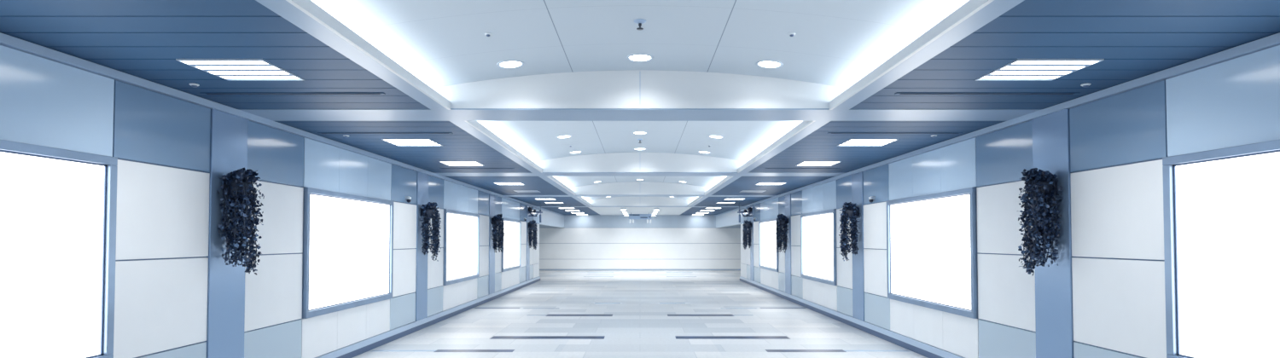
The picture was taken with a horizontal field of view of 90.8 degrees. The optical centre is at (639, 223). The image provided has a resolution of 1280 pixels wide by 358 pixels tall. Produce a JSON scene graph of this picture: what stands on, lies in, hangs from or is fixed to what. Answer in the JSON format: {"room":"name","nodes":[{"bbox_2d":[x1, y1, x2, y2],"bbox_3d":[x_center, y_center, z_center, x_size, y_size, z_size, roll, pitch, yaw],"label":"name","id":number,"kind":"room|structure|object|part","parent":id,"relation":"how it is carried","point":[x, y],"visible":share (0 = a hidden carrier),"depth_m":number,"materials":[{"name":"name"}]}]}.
{"room":"underground pedestrian passage","nodes":[
{"label":"underground pedestrian passage","id":0,"kind":"room"},
{"bbox_2d":[0,45,564,357],"bbox_3d":[-4.093,0.460,15.844,0.215,3.158,34.900,0,-2,0],"label":"wall","id":1,"kind":"structure","parent":0,"point":[176,296],"depth_m":5.94,"materials":[{"name":"blue"}]},
{"bbox_2d":[0,139,117,357],"bbox_3d":[-3.986,0.249,3.420,0.063,1.561,2.690,0,-2,0],"label":"lightbox","id":2,"kind":"object","parent":1,"relation":"attached to","point":[58,206],"visible":1,"depth_m":4.33,"materials":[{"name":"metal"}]},
{"bbox_2d":[217,167,264,275],"bbox_3d":[-3.830,-0.018,6.064,0.310,1.039,0.423,0,-2,0],"label":"ivy","id":3,"kind":"object","parent":1,"relation":"attached to","point":[237,187],"visible":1,"depth_m":5.99,"materials":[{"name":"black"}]},
{"bbox_2d":[222,179,252,200],"bbox_3d":[-3.865,-0.317,6.080,0.240,0.200,0.230,0,-2,0],"label":"wall basket","id":4,"kind":"object","parent":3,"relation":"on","point":[240,189],"depth_m":5.99,"materials":[{"name":"black"}]},
{"bbox_2d":[0,32,564,216],"bbox_3d":[-3.993,-0.839,15.877,0.055,0.060,34.900,0,-2,0],"label":"trim","id":5,"kind":"structure","parent":1,"relation":"attached to","point":[6,40],"depth_m":5.46,"materials":[{"name":"blue paint"}]},
{"bbox_2d":[302,187,393,319],"bbox_3d":[-3.986,0.390,8.813,0.063,1.561,2.620,0,-2,0],"label":"lightbox","id":6,"kind":"object","parent":1,"relation":"attached to","point":[347,253],"visible":1,"depth_m":8.52,"materials":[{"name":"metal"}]},
{"bbox_2d":[405,196,411,203],"bbox_3d":[-3.953,-0.401,10.774,0.095,0.106,0.080,0,-2,0],"label":"dome camera","id":7,"kind":"object","parent":1,"relation":"attached to","point":[409,199],"visible":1,"depth_m":10.74,"materials":[{"name":"white plastic"}]},
{"bbox_2d":[314,276,540,357],"bbox_3d":[-3.987,1.849,11.716,0.065,0.164,26.720,0,-2,0],"label":"baseboard","id":8,"kind":"structure","parent":1,"relation":"attached to","point":[354,350],"depth_m":10.94,"materials":[{"name":"blue metal"}]},
{"bbox_2d":[420,208,435,219],"bbox_3d":[-3.865,-0.174,11.528,0.240,0.200,0.230,0,-2,0],"label":"wall basket","id":9,"kind":"object","parent":1,"relation":"attached to","point":[429,213],"depth_m":11.45,"materials":[{"name":"black"}]},
{"bbox_2d":[418,202,441,261],"bbox_3d":[-3.830,0.160,11.513,0.310,1.088,0.409,0,-2,0],"label":"ivy","id":10,"kind":"object","parent":1,"relation":"attached to","point":[427,212],"visible":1,"depth_m":11.48,"materials":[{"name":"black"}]},
{"bbox_2d":[442,209,479,285],"bbox_3d":[-3.986,0.532,14.216,0.063,1.561,2.690,0,-2,0],"label":"lightbox","id":11,"kind":"object","parent":1,"relation":"attached to","point":[461,247],"visible":1,"depth_m":14.04,"materials":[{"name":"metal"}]},
{"bbox_2d":[491,218,500,225],"bbox_3d":[-3.865,-0.031,17.007,0.240,0.200,0.230,0,-2,0],"label":"wall basket","id":12,"kind":"object","parent":1,"relation":"attached to","point":[494,221],"depth_m":16.93,"materials":[{"name":"black"}]},
{"bbox_2d":[490,214,505,252],"bbox_3d":[-3.830,0.275,17.010,0.310,1.054,0.395,0,-2,0],"label":"ivy","id":13,"kind":"object","parent":1,"relation":"attached to","point":[497,239],"visible":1,"depth_m":16.95,"materials":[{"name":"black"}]},
{"bbox_2d":[501,218,521,272],"bbox_3d":[-3.986,0.673,19.624,0.063,1.561,2.710,0,-2,0],"label":"lightbox","id":14,"kind":"object","parent":1,"relation":"attached to","point":[511,254],"visible":0.91,"depth_m":19.64,"materials":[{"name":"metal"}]},
{"bbox_2d":[527,220,537,250],"bbox_3d":[-3.830,0.423,22.482,0.310,1.084,0.407,0,-2,0],"label":"ivy","id":15,"kind":"object","parent":1,"relation":"attached to","point":[532,226],"visible":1,"depth_m":22.42,"materials":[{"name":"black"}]},
{"bbox_2d":[0,0,1279,215],"bbox_3d":[0.000,-1.215,16.037,15.000,0.700,35.200,0,-2,0],"label":"ceiling","id":16,"kind":"structure","parent":0,"point":[434,63],"depth_m":5.38,"materials":[{"name":"paint"}]},
{"bbox_2d":[188,83,199,87],"bbox_3d":[-3.700,-1.141,5.242,0.072,0.025,0.072,0,-2,0],"label":"smoke detector","id":17,"kind":"object","parent":16,"relation":"attached to","point":[194,85],"visible":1,"depth_m":5.22,"materials":[{"name":"white plastic"}]},
{"bbox_2d":[175,58,304,80],"bbox_3d":[-3.007,-1.188,4.800,0.615,0.062,0.577,0,-2,0],"label":"ceiling light","id":18,"kind":"object","parent":16,"relation":"attached to","point":[228,69],"visible":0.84,"depth_m":4.78,"materials":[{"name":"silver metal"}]},
{"bbox_2d":[200,93,385,94],"bbox_3d":[-3.055,-1.141,5.562,1.610,0.007,0.056,0,-2,0],"label":"ceiling vent","id":19,"kind":"object","parent":16,"relation":"in","point":[200,93],"visible":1,"depth_m":5.55,"materials":[{"name":"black metal"}]},
{"bbox_2d":[317,132,453,133],"bbox_3d":[-3.080,-1.087,7.631,1.620,0.007,0.056,0,-2,0],"label":"ceiling vent","id":20,"kind":"object","parent":16,"relation":"in","point":[317,132],"visible":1,"depth_m":7.63,"materials":[{"name":"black metal"}]},
{"bbox_2d":[381,139,443,146],"bbox_3d":[-3.007,-1.094,8.381,0.615,0.062,0.577,0,-2,0],"label":"ceiling light","id":21,"kind":"object","parent":16,"relation":"attached to","point":[400,142],"visible":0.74,"depth_m":8.38,"materials":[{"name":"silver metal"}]},
{"bbox_2d":[438,161,484,166],"bbox_3d":[-3.007,-1.034,10.688,0.615,0.062,0.577,0,-2,0],"label":"ceiling light","id":22,"kind":"object","parent":16,"relation":"attached to","point":[448,163],"visible":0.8,"depth_m":10.61,"materials":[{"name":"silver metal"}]},
{"bbox_2d":[439,168,514,168],"bbox_3d":[-2.945,-0.988,11.430,1.350,0.007,0.056,0,-2,0],"label":"ceiling vent","id":23,"kind":"object","parent":16,"relation":"in","point":[439,168],"visible":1,"depth_m":11.40,"materials":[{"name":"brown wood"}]},
{"bbox_2d":[484,32,491,36],"bbox_3d":[-1.190,-1.474,4.950,0.056,0.025,0.056,0,-2,0],"label":"smoke detector","id":24,"kind":"object","parent":16,"relation":"attached to","point":[488,34],"visible":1,"depth_m":4.94,"materials":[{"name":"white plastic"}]},
{"bbox_2d":[493,182,524,185],"bbox_3d":[-3.007,-0.932,14.549,0.615,0.062,0.577,0,-2,0],"label":"ceiling light","id":25,"kind":"object","parent":16,"relation":"attached to","point":[497,183],"visible":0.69,"depth_m":14.52,"materials":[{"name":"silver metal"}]},
{"bbox_2d":[496,59,524,68],"bbox_3d":[-1.190,-1.475,5.811,0.251,0.059,0.252,0,-2,0],"label":"recessed light","id":26,"kind":"object","parent":16,"relation":"in","point":[510,63],"visible":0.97,"depth_m":5.78,"materials":[{"name":"silver metal"}]},
{"bbox_2d":[513,190,540,192],"bbox_3d":[-3.007,-0.872,16.856,0.615,0.062,0.577,0,-2,0],"label":"ceiling light","id":27,"kind":"object","parent":16,"relation":"attached to","point":[518,191],"visible":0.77,"depth_m":16.83,"materials":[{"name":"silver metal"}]},
{"bbox_2d":[528,203,542,222],"bbox_3d":[-3.741,-0.358,22.536,0.522,0.684,0.201,0,-2,0],"label":"bracket","id":28,"kind":"object","parent":16,"relation":"hanging from","point":[530,209],"visible":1,"depth_m":22.54,"materials":[{"name":"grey metal"}]},
{"bbox_3d":[-3.734,-0.339,22.567,0.507,0.234,0.138,0,-2,0],"label":"pipe arm","id":29,"kind":"part","parent":28,"relation":"part of","materials":[{"name":"silver metal"}]},
{"bbox_2d":[544,202,564,203],"bbox_3d":[-3.007,-0.734,22.119,0.615,0.062,0.577,0,-2,0],"label":"ceiling light","id":30,"kind":"object","parent":16,"relation":"attached to","point":[544,202],"visible":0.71,"depth_m":22.08,"materials":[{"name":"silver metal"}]},
{"bbox_2d":[556,134,571,138],"bbox_3d":[-1.190,-1.368,9.899,0.251,0.059,0.252,0,-2,0],"label":"recessed light","id":31,"kind":"object","parent":16,"relation":"in","point":[564,136],"visible":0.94,"depth_m":9.86,"materials":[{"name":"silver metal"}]},
{"bbox_2d":[569,151,581,153],"bbox_3d":[-1.190,-1.322,11.659,0.251,0.059,0.252,0,-2,0],"label":"recessed light","id":32,"kind":"object","parent":16,"relation":"in","point":[573,152],"visible":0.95,"depth_m":11.61,"materials":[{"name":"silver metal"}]},
{"bbox_2d":[626,53,653,62],"bbox_3d":[0.000,-1.533,5.812,0.252,0.042,0.252,0,-2,0],"label":"recessed light","id":33,"kind":"object","parent":16,"relation":"in","point":[635,57],"visible":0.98,"depth_m":5.79,"materials":[{"name":"silver metal"}]},
{"bbox_2d":[628,212,651,223],"bbox_3d":[0.000,-0.248,30.014,1.080,0.500,0.066,0,-2,0],"label":"hanging sign","id":34,"kind":"object","parent":16,"relation":"hanging from","point":[632,217],"visible":1,"depth_m":29.99,"materials":[{"name":"blue metal"}]},
{"bbox_2d":[633,18,646,29],"bbox_3d":[0.000,-1.519,4.841,0.100,0.062,0.100,0,-2,0],"label":"sprinkler","id":35,"kind":"object","parent":16,"relation":"attached to","point":[639,21],"visible":1,"depth_m":4.83,"materials":[{"name":"silver metal"}]},
{"bbox_2d":[632,131,647,134],"bbox_3d":[0.000,-1.426,9.901,0.252,0.042,0.252,0,-2,0],"label":"recessed light","id":36,"kind":"object","parent":16,"relation":"in","point":[635,132],"visible":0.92,"depth_m":9.86,"materials":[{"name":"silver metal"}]},
{"bbox_2d":[633,147,646,150],"bbox_3d":[0.000,-1.380,11.660,0.252,0.042,0.252,0,-2,0],"label":"recessed light","id":37,"kind":"object","parent":16,"relation":"in","point":[638,148],"visible":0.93,"depth_m":11.61,"materials":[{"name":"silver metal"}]},
{"bbox_3d":[0.000,-0.545,29.174,4.128,0.050,8.300,0,-2,0],"label":"flat panel","id":38,"kind":"part","parent":16,"relation":"part of","materials":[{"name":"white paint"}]},
{"bbox_2d":[698,151,710,153],"bbox_3d":[1.190,-1.322,11.659,0.251,0.059,0.252,0,-2,0],"label":"recessed light","id":39,"kind":"object","parent":16,"relation":"in","point":[701,152],"visible":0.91,"depth_m":11.61,"materials":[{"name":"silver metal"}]},
{"bbox_2d":[708,134,723,138],"bbox_3d":[1.190,-1.368,9.899,0.251,0.059,0.252,0,-2,0],"label":"recessed light","id":40,"kind":"object","parent":16,"relation":"in","point":[710,136],"visible":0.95,"depth_m":9.86,"materials":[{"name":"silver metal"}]},
{"bbox_2d":[715,202,735,203],"bbox_3d":[3.007,-0.734,22.119,0.615,0.062,0.577,0,-2,0],"label":"ceiling light","id":41,"kind":"object","parent":16,"relation":"attached to","point":[718,202],"visible":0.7,"depth_m":22.08,"materials":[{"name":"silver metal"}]},
{"bbox_2d":[737,203,751,222],"bbox_3d":[3.741,-0.358,22.536,0.522,0.684,0.201,0,-2,0],"label":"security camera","id":42,"kind":"object","parent":16,"relation":"hanging from","point":[749,209],"visible":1,"depth_m":22.54,"materials":[{"name":"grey metal"}]},
{"bbox_3d":[3.734,-0.339,22.567,0.507,0.234,0.138,0,-2,0],"label":"pipe arm","id":43,"kind":"part","parent":42,"relation":"part of","materials":[{"name":"silver metal"}]},
{"bbox_2d":[739,190,766,192],"bbox_3d":[3.007,-0.872,16.856,0.615,0.062,0.577,0,-2,0],"label":"ceiling light","id":44,"kind":"object","parent":16,"relation":"attached to","point":[742,191],"visible":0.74,"depth_m":16.83,"materials":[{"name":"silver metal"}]},
{"bbox_2d":[755,59,783,68],"bbox_3d":[1.190,-1.475,5.811,0.251,0.059,0.252,0,-2,0],"label":"recessed light","id":45,"kind":"object","parent":16,"relation":"in","point":[765,63],"visible":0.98,"depth_m":5.78,"materials":[{"name":"silver metal"}]},
{"bbox_2d":[755,182,786,185],"bbox_3d":[3.007,-0.932,14.549,0.615,0.062,0.577,0,-2,0],"label":"ceiling light","id":46,"kind":"object","parent":16,"relation":"attached to","point":[759,183],"visible":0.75,"depth_m":14.52,"materials":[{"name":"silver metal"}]},
{"bbox_2d":[788,32,795,36],"bbox_3d":[1.190,-1.474,4.950,0.056,0.025,0.056,0,-2,0],"label":"smoke detector","id":47,"kind":"object","parent":16,"relation":"attached to","point":[791,34],"visible":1,"depth_m":4.94,"materials":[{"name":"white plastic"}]},
{"bbox_2d":[765,168,840,168],"bbox_3d":[2.945,-0.988,11.430,1.350,0.007,0.056,0,-2,0],"label":"ceiling vent","id":48,"kind":"object","parent":16,"relation":"in","point":[765,168],"visible":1,"depth_m":11.40,"materials":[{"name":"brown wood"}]},
{"bbox_2d":[795,161,841,166],"bbox_3d":[3.007,-1.034,10.688,0.615,0.062,0.577,0,-2,0],"label":"ceiling light","id":49,"kind":"object","parent":16,"relation":"attached to","point":[804,163],"visible":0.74,"depth_m":10.61,"materials":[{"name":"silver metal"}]},
{"bbox_2d":[836,139,898,146],"bbox_3d":[3.007,-1.094,8.381,0.615,0.062,0.577,0,-2,0],"label":"ceiling light","id":50,"kind":"object","parent":16,"relation":"attached to","point":[852,142],"visible":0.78,"depth_m":8.38,"materials":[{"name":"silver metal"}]},
{"bbox_2d":[826,132,962,133],"bbox_3d":[3.080,-1.087,7.631,1.620,0.007,0.056,0,-2,0],"label":"ceiling vent","id":51,"kind":"object","parent":16,"relation":"in","point":[829,132],"visible":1,"depth_m":7.63,"materials":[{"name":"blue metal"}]},
{"bbox_2d":[894,93,1079,94],"bbox_3d":[3.055,-1.141,5.562,1.610,0.007,0.056,0,-2,0],"label":"ceiling vent","id":52,"kind":"object","parent":16,"relation":"in","point":[895,93],"visible":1,"depth_m":5.55,"materials":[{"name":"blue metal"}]},
{"bbox_2d":[975,58,1104,80],"bbox_3d":[3.007,-1.188,4.800,0.615,0.062,0.577,0,-2,0],"label":"ceiling light","id":53,"kind":"object","parent":16,"relation":"attached to","point":[1019,69],"visible":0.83,"depth_m":4.78,"materials":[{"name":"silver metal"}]},
{"bbox_2d":[1080,83,1091,87],"bbox_3d":[3.700,-1.141,5.242,0.072,0.025,0.072,0,-2,0],"label":"smoke detector","id":54,"kind":"object","parent":16,"relation":"attached to","point":[1085,85],"visible":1,"depth_m":5.22,"materials":[{"name":"white plastic"}]},
{"bbox_2d":[352,270,927,357],"bbox_3d":[0.000,2.142,15.949,15.000,0.200,35.200,0,-2,0],"label":"floor","id":55,"kind":"structure","parent":0,"point":[639,327],"depth_m":11.96,"materials":[{"name":"tile"}]},
{"bbox_2d":[371,350,435,351],"bbox_3d":[-3.450,1.870,9.204,0.940,0.012,0.120,0,-2,0],"label":"trim","id":56,"kind":"structure","parent":55,"relation":"on","point":[371,351],"depth_m":9.20,"materials":[{"name":"stone"}]},
{"bbox_2d":[434,349,514,352],"bbox_3d":[-2.410,1.870,9.204,1.140,0.012,0.200,0,-2,0],"label":"trim","id":57,"kind":"structure","parent":55,"relation":"on","point":[437,351],"depth_m":9.20,"materials":[{"name":"stone"}]},
{"bbox_2d":[474,308,519,308],"bbox_3d":[-3.380,2.020,14.942,1.080,0.012,0.180,0,-2,0],"label":"trim","id":58,"kind":"structure","parent":55,"relation":"on","point":[474,308],"depth_m":14.92,"materials":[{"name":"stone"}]},
{"bbox_2d":[523,308,559,308],"bbox_3d":[-2.325,2.018,14.867,0.850,0.012,0.130,0,-2,0],"label":"trim","id":59,"kind":"structure","parent":55,"relation":"on","point":[524,308],"depth_m":14.92,"materials":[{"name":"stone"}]},
{"bbox_2d":[489,336,605,339],"bbox_3d":[-1.523,1.903,10.454,1.866,0.012,0.280,0,-2,0],"label":"trim","id":60,"kind":"structure","parent":55,"relation":"on","point":[493,337],"depth_m":10.40,"materials":[{"name":"stone"}]},
{"bbox_2d":[546,314,612,316],"bbox_3d":[-1.294,1.983,13.533,1.413,0.012,0.320,0,-2,0],"label":"trim","id":61,"kind":"structure","parent":55,"relation":"on","point":[547,315],"depth_m":13.42,"materials":[{"name":"stone"}]},
{"bbox_2d":[583,276,613,277],"bbox_3d":[-1.800,2.350,27.548,1.300,0.012,0.400,0,-2,0],"label":"trim","id":62,"kind":"structure","parent":55,"relation":"on","point":[584,276],"depth_m":27.61,"materials":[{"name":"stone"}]},
{"bbox_2d":[587,272,613,273],"bbox_3d":[-1.950,2.446,31.197,1.300,0.012,0.500,0,-2,0],"label":"trim","id":63,"kind":"structure","parent":55,"relation":"on","point":[587,272],"depth_m":31.20,"materials":[{"name":"stone"}]},
{"bbox_2d":[594,302,620,303],"bbox_3d":[-0.825,2.050,16.077,0.650,0.012,0.250,0,-2,0],"label":"trim","id":64,"kind":"structure","parent":55,"relation":"on","point":[595,303],"depth_m":16.12,"materials":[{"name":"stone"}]},
{"bbox_2d":[659,302,685,303],"bbox_3d":[0.825,2.050,16.077,0.650,0.012,0.250,0,-2,0],"label":"trim","id":65,"kind":"structure","parent":55,"relation":"on","point":[660,303],"depth_m":16.12,"materials":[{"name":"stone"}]},
{"bbox_2d":[666,272,692,273],"bbox_3d":[1.950,2.446,31.197,1.300,0.012,0.500,0,-2,0],"label":"trim","id":66,"kind":"structure","parent":55,"relation":"on","point":[666,272],"depth_m":31.20,"materials":[{"name":"stone"}]},
{"bbox_2d":[666,276,696,277],"bbox_3d":[1.800,2.350,27.548,1.300,0.012,0.400,0,-2,0],"label":"trim","id":67,"kind":"structure","parent":55,"relation":"on","point":[666,276],"depth_m":27.61,"materials":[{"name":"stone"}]},
{"bbox_2d":[667,314,733,316],"bbox_3d":[1.294,1.983,13.533,1.413,0.012,0.320,0,-2,0],"label":"trim","id":68,"kind":"structure","parent":55,"relation":"on","point":[667,315],"depth_m":13.42,"materials":[{"name":"stone"}]},
{"bbox_2d":[674,336,790,339],"bbox_3d":[1.523,1.903,10.454,1.866,0.012,0.280,0,-2,0],"label":"trim","id":69,"kind":"structure","parent":55,"relation":"on","point":[677,337],"depth_m":10.40,"materials":[{"name":"stone"}]},
{"bbox_2d":[720,308,756,308],"bbox_3d":[2.325,2.018,14.867,0.850,0.012,0.130,0,-2,0],"label":"trim","id":70,"kind":"structure","parent":55,"relation":"on","point":[720,308],"depth_m":14.92,"materials":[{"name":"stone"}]},
{"bbox_2d":[760,308,805,308],"bbox_3d":[3.380,2.020,14.942,1.080,0.012,0.180,0,-2,0],"label":"trim","id":71,"kind":"structure","parent":55,"relation":"on","point":[760,308],"depth_m":14.92,"materials":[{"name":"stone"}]},
{"bbox_2d":[765,349,845,352],"bbox_3d":[2.410,1.870,9.204,1.140,0.012,0.200,0,-2,0],"label":"trim","id":72,"kind":"structure","parent":55,"relation":"on","point":[767,351],"depth_m":9.20,"materials":[{"name":"stone"}]},
{"bbox_2d":[844,350,908,351],"bbox_3d":[3.450,1.870,9.204,0.940,0.012,0.120,0,-2,0],"label":"trim","id":73,"kind":"structure","parent":55,"relation":"on","point":[845,351],"depth_m":9.20,"materials":[{"name":"stone"}]},
{"bbox_2d":[539,215,740,270],"bbox_3d":[0.000,0.896,33.438,15.000,3.208,0.300,0,-2,0],"label":"wall","id":74,"kind":"structure","parent":0,"point":[585,242],"depth_m":33.28,"materials":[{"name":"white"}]},
{"bbox_2d":[715,45,1279,357],"bbox_3d":[4.093,0.460,15.844,0.215,3.158,34.900,0,-2,0],"label":"wall","id":75,"kind":"structure","parent":0,"point":[1104,297],"depth_m":5.94,"materials":[{"name":"blue"}]},
{"bbox_2d":[742,220,752,250],"bbox_3d":[3.830,0.425,22.486,0.310,1.081,0.405,0,-2,0],"label":"ivy","id":76,"kind":"object","parent":75,"relation":"attached to","point":[747,224],"visible":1,"depth_m":22.43,"materials":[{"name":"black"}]},
{"bbox_2d":[758,218,778,272],"bbox_3d":[3.986,0.673,19.624,0.063,1.561,2.710,0,-2,0],"label":"lightbox","id":77,"kind":"object","parent":75,"relation":"attached to","point":[768,256],"visible":0.94,"depth_m":19.64,"materials":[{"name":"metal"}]},
{"bbox_2d":[775,213,788,252],"bbox_3d":[3.830,0.269,17.019,0.310,1.069,0.389,0,-2,0],"label":"ivy","id":78,"kind":"object","parent":75,"relation":"attached to","point":[782,236],"visible":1,"depth_m":16.95,"materials":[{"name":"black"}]},
{"bbox_2d":[779,218,788,226],"bbox_3d":[3.865,-0.031,17.007,0.240,0.200,0.230,0,-2,0],"label":"wall basket","id":79,"kind":"object","parent":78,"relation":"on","point":[782,222],"depth_m":16.93,"materials":[{"name":"black"}]},
{"bbox_2d":[800,209,837,285],"bbox_3d":[3.986,0.532,14.216,0.063,1.561,2.690,0,-2,0],"label":"lightbox","id":80,"kind":"object","parent":75,"relation":"attached to","point":[818,247],"visible":1,"depth_m":14.04,"materials":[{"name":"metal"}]},
{"bbox_2d":[838,202,860,261],"bbox_3d":[3.830,0.155,11.517,0.310,1.087,0.403,0,-2,0],"label":"ivy","id":81,"kind":"object","parent":75,"relation":"attached to","point":[851,212],"visible":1,"depth_m":11.48,"materials":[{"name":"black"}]},
{"bbox_2d":[845,208,859,219],"bbox_3d":[3.865,-0.174,11.528,0.240,0.200,0.230,0,-2,0],"label":"wall basket","id":82,"kind":"object","parent":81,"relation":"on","point":[851,213],"depth_m":11.45,"materials":[{"name":"black"}]},
{"bbox_2d":[739,276,965,357],"bbox_3d":[3.987,1.849,11.716,0.065,0.164,26.720,0,-2,0],"label":"baseboard","id":83,"kind":"structure","parent":75,"relation":"attached to","point":[925,350],"depth_m":10.94,"materials":[{"name":"blue metal"}]},
{"bbox_2d":[868,196,874,203],"bbox_3d":[3.953,-0.401,10.774,0.095,0.106,0.080,0,-2,0],"label":"dome camera","id":84,"kind":"object","parent":75,"relation":"attached to","point":[870,199],"visible":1,"depth_m":10.74,"materials":[{"name":"white plastic"}]},
{"bbox_2d":[886,187,977,319],"bbox_3d":[3.986,0.390,8.813,0.063,1.561,2.620,0,-2,0],"label":"lightbox","id":85,"kind":"object","parent":75,"relation":"attached to","point":[932,253],"visible":1,"depth_m":8.52,"materials":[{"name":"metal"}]},
{"bbox_2d":[715,32,1279,216],"bbox_3d":[3.993,-0.839,15.877,0.055,0.060,34.900,0,-2,0],"label":"trim","id":86,"kind":"structure","parent":75,"relation":"attached to","point":[1273,40],"depth_m":5.47,"materials":[{"name":"blue paint"}]},
{"bbox_2d":[1017,168,1062,275],"bbox_3d":[3.830,-0.011,6.065,0.310,1.045,0.430,0,-2,0],"label":"ivy","id":87,"kind":"object","parent":75,"relation":"attached to","point":[1042,186],"visible":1,"depth_m":6.00,"materials":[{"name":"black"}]},
{"bbox_2d":[1028,181,1057,200],"bbox_3d":[3.865,-0.317,6.080,0.240,0.200,0.230,0,-2,0],"label":"wall basket","id":88,"kind":"object","parent":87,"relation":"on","point":[1037,187],"depth_m":5.99,"materials":[{"name":"black"}]},
{"bbox_2d":[1162,139,1279,357],"bbox_3d":[3.986,0.249,3.420,0.063,1.561,2.690,0,-2,0],"label":"lightbox","id":89,"kind":"object","parent":75,"relation":"attached to","point":[1221,206],"visible":1,"depth_m":4.32,"materials":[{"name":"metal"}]}
]}

